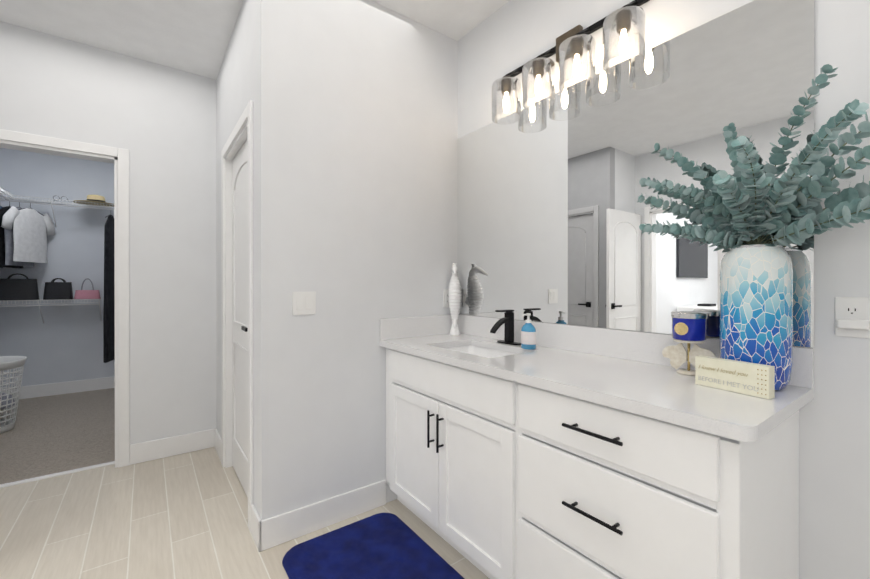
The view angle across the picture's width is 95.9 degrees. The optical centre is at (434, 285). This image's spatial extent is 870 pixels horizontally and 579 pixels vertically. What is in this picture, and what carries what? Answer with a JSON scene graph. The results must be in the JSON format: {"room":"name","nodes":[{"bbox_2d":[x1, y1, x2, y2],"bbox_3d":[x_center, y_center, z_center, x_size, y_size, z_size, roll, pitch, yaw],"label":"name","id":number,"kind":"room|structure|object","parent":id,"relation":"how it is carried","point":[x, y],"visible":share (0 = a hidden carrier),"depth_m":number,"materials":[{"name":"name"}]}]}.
{"room":"bathroom","nodes":[
{"label":"bathroom","id":0,"kind":"room"},
{"bbox_2d":[0,388,114,483],"bbox_3d":[-3.389,1.270,3.578,1.820,0.054,2.700,0,0,-36],"label":"floor","id":1,"kind":"structure","parent":0,"point":[48,435],"depth_m":3.25,"materials":[{"name":"beige carpet"}]},
{"bbox_2d":[0,356,26,432],"bbox_3d":[-3.808,0.942,3.319,0.498,0.600,0.498,0,0,-36],"label":"laundry hamper","id":2,"kind":"object","parent":1,"relation":"on","point":[8,399],"visible":1,"depth_m":3.38,"materials":[{"name":"white plastic"}]},
{"bbox_2d":[0,148,114,387],"bbox_3d":[-4.156,-0.174,4.619,1.600,2.840,0.110,0,0,-36],"label":"wall","id":3,"kind":"structure","parent":0,"point":[63,343],"depth_m":4.47,"materials":[{"name":"paint"}]},
{"bbox_2d":[0,186,16,306],"bbox_3d":[-3.920,-0.249,3.230,0.330,1.351,2.398,0,0,-36],"label":"wire closet shelf","id":4,"kind":"object","parent":3,"relation":"attached to","point":[10,198],"depth_m":4.01,"materials":[{"name":"white metal"}]},
{"bbox_2d":[0,273,39,300],"bbox_3d":[-4.409,0.017,4.152,0.319,0.280,0.158,0,0,-36],"label":"handbag","id":5,"kind":"object","parent":4,"relation":"on","point":[19,289],"visible":1,"depth_m":4.12,"materials":[{"name":"leather"}]},
{"bbox_2d":[0,376,114,398],"bbox_3d":[-4.124,1.176,4.568,1.530,0.140,0.014,0,0,-36],"label":"baseboard","id":6,"kind":"structure","parent":3,"relation":"attached to","point":[41,390],"depth_m":4.48,"materials":[{"name":"white wood"}]},
{"bbox_2d":[17,195,113,322],"bbox_3d":[-3.891,-0.251,4.536,1.264,1.351,0.328,0,0,-36],"label":"wire closet shelf","id":7,"kind":"object","parent":3,"relation":"attached to","point":[20,199],"depth_m":4.30,"materials":[{"name":"white metal"}]},
{"bbox_2d":[0,202,114,362],"bbox_3d":[-4.133,-0.002,4.224,1.116,1.719,0.563,0,0,-36],"label":"hanging clothes","id":8,"kind":"object","parent":7,"relation":"hanging from","point":[24,232],"visible":0.92,"depth_m":4.19,"materials":[{"name":"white fabric"}]},
{"bbox_2d":[43,278,73,299],"bbox_3d":[-4.165,0.040,4.343,0.241,0.235,0.140,0,0,-36],"label":"handbag","id":9,"kind":"object","parent":7,"relation":"on","point":[53,290],"visible":1,"depth_m":4.31,"materials":[{"name":"leather"}]},
{"bbox_2d":[74,278,100,298],"bbox_3d":[-3.977,0.039,4.494,0.229,0.235,0.116,0,0,-36],"label":"handbag","id":10,"kind":"object","parent":7,"relation":"on","point":[87,294],"visible":1,"depth_m":4.46,"materials":[{"name":"leather"}]},
{"bbox_2d":[73,195,113,206],"bbox_3d":[-3.880,-0.979,4.495,0.400,0.098,0.352,0,0,-36],"label":"straw hat","id":11,"kind":"object","parent":7,"relation":"on","point":[96,199],"visible":0.85,"depth_m":4.44,"materials":[{"name":"beige wicker"}]},
{"bbox_2d":[0,21,216,444],"bbox_3d":[-2.324,-0.171,2.658,1.470,2.840,0.120,0,0,-36],"label":"wall","id":12,"kind":"structure","parent":0,"point":[158,121],"depth_m":2.81,"materials":[{"name":"paint"}]},
{"bbox_2d":[0,129,129,487],"bbox_3d":[-2.517,0.156,2.517,0.884,2.187,0.152,0,0,-36],"label":"trim","id":13,"kind":"structure","parent":12,"relation":"attached to","point":[118,158],"depth_m":2.69,"materials":[{"name":"white wood"}]},
{"bbox_2d":[130,429,213,464],"bbox_3d":[-1.907,1.179,2.884,0.533,0.140,0.014,0,0,-36],"label":"baseboard","id":14,"kind":"structure","parent":12,"relation":"attached to","point":[146,451],"depth_m":2.86,"materials":[{"name":"white wood"}]},
{"bbox_2d":[216,0,255,507],"bbox_3d":[-1.246,-0.171,2.526,0.110,2.840,1.370,0,0,-36],"label":"wall","id":15,"kind":"structure","parent":0,"point":[236,86],"depth_m":2.38,"materials":[{"name":"paint"}]},
{"bbox_2d":[214,428,221,462],"bbox_3d":[-1.586,1.179,2.886,0.014,0.140,0.353,0,0,-36],"label":"baseboard","id":16,"kind":"structure","parent":15,"relation":"attached to","point":[217,439],"depth_m":2.90,"materials":[{"name":"white wood"}]},
{"bbox_2d":[221,100,252,531],"bbox_3d":[-1.160,0.156,2.398,0.128,2.187,0.934,0,0,-36],"label":"trim","id":17,"kind":"structure","parent":15,"relation":"attached to","point":[241,133],"depth_m":2.68,"materials":[{"name":"white wood"}]},
{"bbox_2d":[232,140,247,496],"bbox_3d":[-1.154,0.194,2.402,0.133,2.095,0.770,0,0,-36],"label":"room door","id":18,"kind":"structure","parent":15,"relation":"in","point":[239,328],"depth_m":2.46,"materials":[{"name":"white wood"}]},
{"bbox_2d":[254,480,385,551],"bbox_3d":[-0.559,1.180,2.051,0.677,0.140,0.034,0,0,-36],"label":"baseboard","id":19,"kind":"structure","parent":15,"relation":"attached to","point":[271,532],"depth_m":2.00,"materials":[{"name":"white wood"}]},
{"bbox_2d":[0,447,489,578],"bbox_3d":[-0.661,1.278,0.830,3.360,0.050,4.960,0,0,-36],"label":"floor","id":20,"kind":"structure","parent":0,"point":[183,516],"depth_m":2.03,"materials":[{"name":"beige tile"}]},
{"bbox_2d":[282,513,464,578],"bbox_3d":[-0.227,1.238,1.643,0.602,0.023,0.895,0,0,-36],"label":"bath rug","id":21,"kind":"object","parent":20,"relation":"on","point":[384,546],"visible":0.98,"depth_m":1.78,"materials":[{"name":"blue fabric"}]},
{"bbox_2d":[379,342,798,578],"bbox_3d":[0.403,0.798,1.716,0.588,0.905,1.663,0,0,-36],"label":"bathroom vanity","id":22,"kind":"object","parent":20,"relation":"on","point":[562,451],"depth_m":1.24,"materials":[{"name":"white wood"}]},
{"bbox_2d":[379,334,813,445],"bbox_3d":[0.419,0.328,1.708,0.571,0.035,1.698,0,0,-36],"label":"countertop","id":23,"kind":"structure","parent":22,"relation":"on","point":[651,386],"depth_m":1.24,"materials":[{"name":"white stone"}]},
{"bbox_2d":[448,263,461,334],"bbox_3d":[0.125,0.086,2.433,0.106,0.445,0.124,0,0,-36],"label":"seahorse figurine","id":24,"kind":"object","parent":23,"relation":"on","point":[454,295],"visible":0.98,"depth_m":2.41,"materials":[{"name":"white ceramic"}]},
{"bbox_2d":[445,346,514,357],"bbox_3d":[0.220,0.420,1.960,0.332,0.150,0.492,0,0,-36],"label":"sink","id":25,"kind":"object","parent":23,"relation":"in","point":[484,351],"depth_m":2.15,"materials":[{"name":"white ceramic"}]},
{"bbox_2d":[490,309,520,344],"bbox_3d":[0.356,0.220,2.060,0.150,0.179,0.156,0,0,-36],"label":"faucet","id":26,"kind":"object","parent":23,"relation":"on","point":[507,320],"visible":0.96,"depth_m":2.07,"materials":[{"name":"metal"}]},
{"bbox_2d":[521,313,535,349],"bbox_3d":[0.453,0.224,1.914,0.071,0.173,0.079,0,0,-36],"label":"soap bottle","id":27,"kind":"object","parent":23,"relation":"on","point":[528,335],"visible":1,"depth_m":1.89,"materials":[{"name":"blue plastic"}]},
{"bbox_2d":[662,311,715,375],"bbox_3d":[0.893,0.202,1.382,0.108,0.218,0.161,0,0,-36],"label":"candle","id":28,"kind":"object","parent":23,"relation":"on","point":[688,327],"visible":0.96,"depth_m":1.36,"materials":[{"name":"blue glass"}]},
{"bbox_2d":[671,311,707,340],"bbox_3d":[0.893,0.142,1.381,0.108,0.097,0.108,0,0,-36],"label":"jar","id":29,"kind":"object","parent":28,"relation":"on","point":[686,325],"depth_m":1.34,"materials":[{"name":"blue glass"}]},
{"bbox_2d":[695,355,774,398],"bbox_3d":[0.878,0.267,1.160,0.035,0.088,0.190,0,0,-28],"label":"block sign","id":30,"kind":"object","parent":23,"relation":"on","point":[750,379],"visible":1,"depth_m":1.14,"materials":[{"name":"beige wood"}]},
{"bbox_2d":[637,64,869,390],"bbox_3d":[0.974,-0.148,1.081,0.365,0.918,0.850,0,0,-36],"label":"vase","id":31,"kind":"object","parent":23,"relation":"on","point":[748,203],"visible":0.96,"depth_m":1.14,"materials":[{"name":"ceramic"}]},
{"bbox_2d":[0,0,509,79],"bbox_3d":[-3.293,-1.627,0.497,8.230,0.080,7.770,0,0,-36],"label":"ceiling","id":32,"kind":"structure","parent":0,"point":[192,36],"depth_m":2.37,"materials":[{"name":"paint"}]},
{"bbox_2d":[256,0,457,520],"bbox_3d":[-0.369,-0.170,2.253,1.200,2.840,0.110,0,0,-36],"label":"wall","id":33,"kind":"structure","parent":0,"point":[356,155],"depth_m":2.09,"materials":[{"name":"paint"}]},
{"bbox_2d":[292,292,315,314],"bbox_3d":[-0.655,0.090,1.968,0.116,0.116,0.010,0,0,-36],"label":"switch plate","id":34,"kind":"object","parent":33,"relation":"attached to","point":[303,303],"visible":1,"depth_m":1.96,"materials":[{"name":"white plastic"}]},
{"bbox_2d":[443,289,448,307],"bbox_3d":[0.082,0.085,2.510,0.070,0.115,0.009,0,0,-36],"label":"electrical outlet","id":35,"kind":"object","parent":33,"relation":"attached to","point":[445,298],"visible":0.6,"depth_m":2.50,"materials":[{"name":"white plastic"}]},
{"bbox_2d":[380,315,451,337],"bbox_3d":[-0.086,0.250,2.378,0.552,0.120,0.020,0,0,-36],"label":"backsplash","id":36,"kind":"structure","parent":0,"relation":"attached to","point":[415,327],"depth_m":2.34,"materials":[{"name":"white stone"}]},
{"bbox_2d":[458,0,633,138],"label":"wall","id":37,"kind":"structure","parent":0,"point":[520,31],"depth_m":2.21,"materials":[{"name":"paint"}]},
{"bbox_2d":[501,65,523,94],"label":"sconce","id":38,"kind":"object","parent":37,"relation":"attached to","point":[517,71],"depth_m":2.07,"materials":[{"name":"black metal"}]},
{"bbox_2d":[503,92,509,112],"bbox_3d":[0.376,-0.959,2.066,0.032,0.105,0.032,0,0,42],"label":"bulb","id":39,"kind":"object","parent":38,"relation":"attached to","point":[505,96],"depth_m":2.06,"materials":[{"name":"beige glass"}]},
{"bbox_2d":[535,75,541,97],"bbox_3d":[0.500,-0.959,1.897,0.032,0.105,0.032,0,0,42],"label":"bulb","id":40,"kind":"object","parent":38,"relation":"attached to","point":[538,77],"depth_m":1.89,"materials":[{"name":"beige glass"}]},
{"bbox_2d":[533,16,606,77],"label":"sconce","id":41,"kind":"object","parent":37,"relation":"attached to","point":[579,30],"depth_m":1.87,"materials":[{"name":"black metal"}]},
{"bbox_2d":[492,6,645,123],"bbox_3d":[0.562,-0.969,1.813,0.154,0.184,0.784,0,0,-36],"label":"shades","id":42,"kind":"object","parent":41,"relation":"attached to","point":[637,14],"visible":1,"depth_m":1.69,"materials":[{"name":"clear glass"}]},
{"bbox_2d":[565,42,582,59],"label":"socket","id":43,"kind":"object","parent":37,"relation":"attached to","point":[578,50],"depth_m":1.71,"materials":[{"name":"black metal"}]},
{"bbox_2d":[573,54,580,78],"bbox_3d":[0.625,-0.959,1.728,0.032,0.105,0.032,0,0,42],"label":"bulb","id":44,"kind":"object","parent":43,"relation":"attached to","point":[577,58],"depth_m":1.72,"materials":[{"name":"beige glass"}]},
{"bbox_2d":[616,15,630,33],"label":"socket","id":45,"kind":"object","parent":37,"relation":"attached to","point":[624,21],"depth_m":1.54,"materials":[{"name":"black metal"}]},
{"bbox_2d":[619,29,627,56],"bbox_3d":[0.749,-0.958,1.559,0.032,0.105,0.032,0,0,42],"label":"bulb","id":46,"kind":"object","parent":45,"relation":"attached to","point":[623,35],"depth_m":1.55,"materials":[{"name":"beige glass"}]},
{"bbox_2d":[457,0,814,347],"bbox_3d":[0.649,-0.380,1.875,0.005,1.138,1.696,0,0,-36],"label":"vanity mirror","id":47,"kind":"object","parent":37,"relation":"attached to","point":[552,214],"visible":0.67,"depth_m":1.65,"materials":[{"name":"clear glass"}]},
{"bbox_2d":[623,0,649,8],"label":"sconce","id":48,"kind":"object","parent":37,"relation":"attached to","point":[636,2],"depth_m":1.59,"materials":[{"name":"black metal"}]},
{"bbox_2d":[457,314,813,389],"bbox_3d":[0.641,0.251,1.871,0.019,0.120,1.698,0,0,-36],"label":"backsplash","id":49,"kind":"structure","parent":0,"relation":"attached to","point":[637,346],"depth_m":1.69,"materials":[{"name":"white stone"}]},
{"bbox_2d":[639,0,753,50],"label":"wall","id":50,"kind":"structure","parent":0,"point":[666,20],"depth_m":1.50,"materials":[{"name":"paint"}]},
{"bbox_2d":[799,219,869,578],"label":"wall","id":51,"kind":"structure","parent":0,"point":[834,430],"depth_m":1.16,"materials":[{"name":"paint"}]},
{"bbox_2d":[835,297,869,337],"bbox_3d":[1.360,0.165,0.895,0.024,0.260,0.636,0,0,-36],"label":"electrical outlet","id":52,"kind":"object","parent":51,"relation":"attached to","point":[852,316],"visible":1,"depth_m":1.12,"materials":[{"name":"white plastic"}]},
{"bbox_2d":[815,0,869,193],"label":"wall","id":53,"kind":"structure","parent":0,"point":[842,27],"depth_m":1.14,"materials":[{"name":"paint"}]}
]}

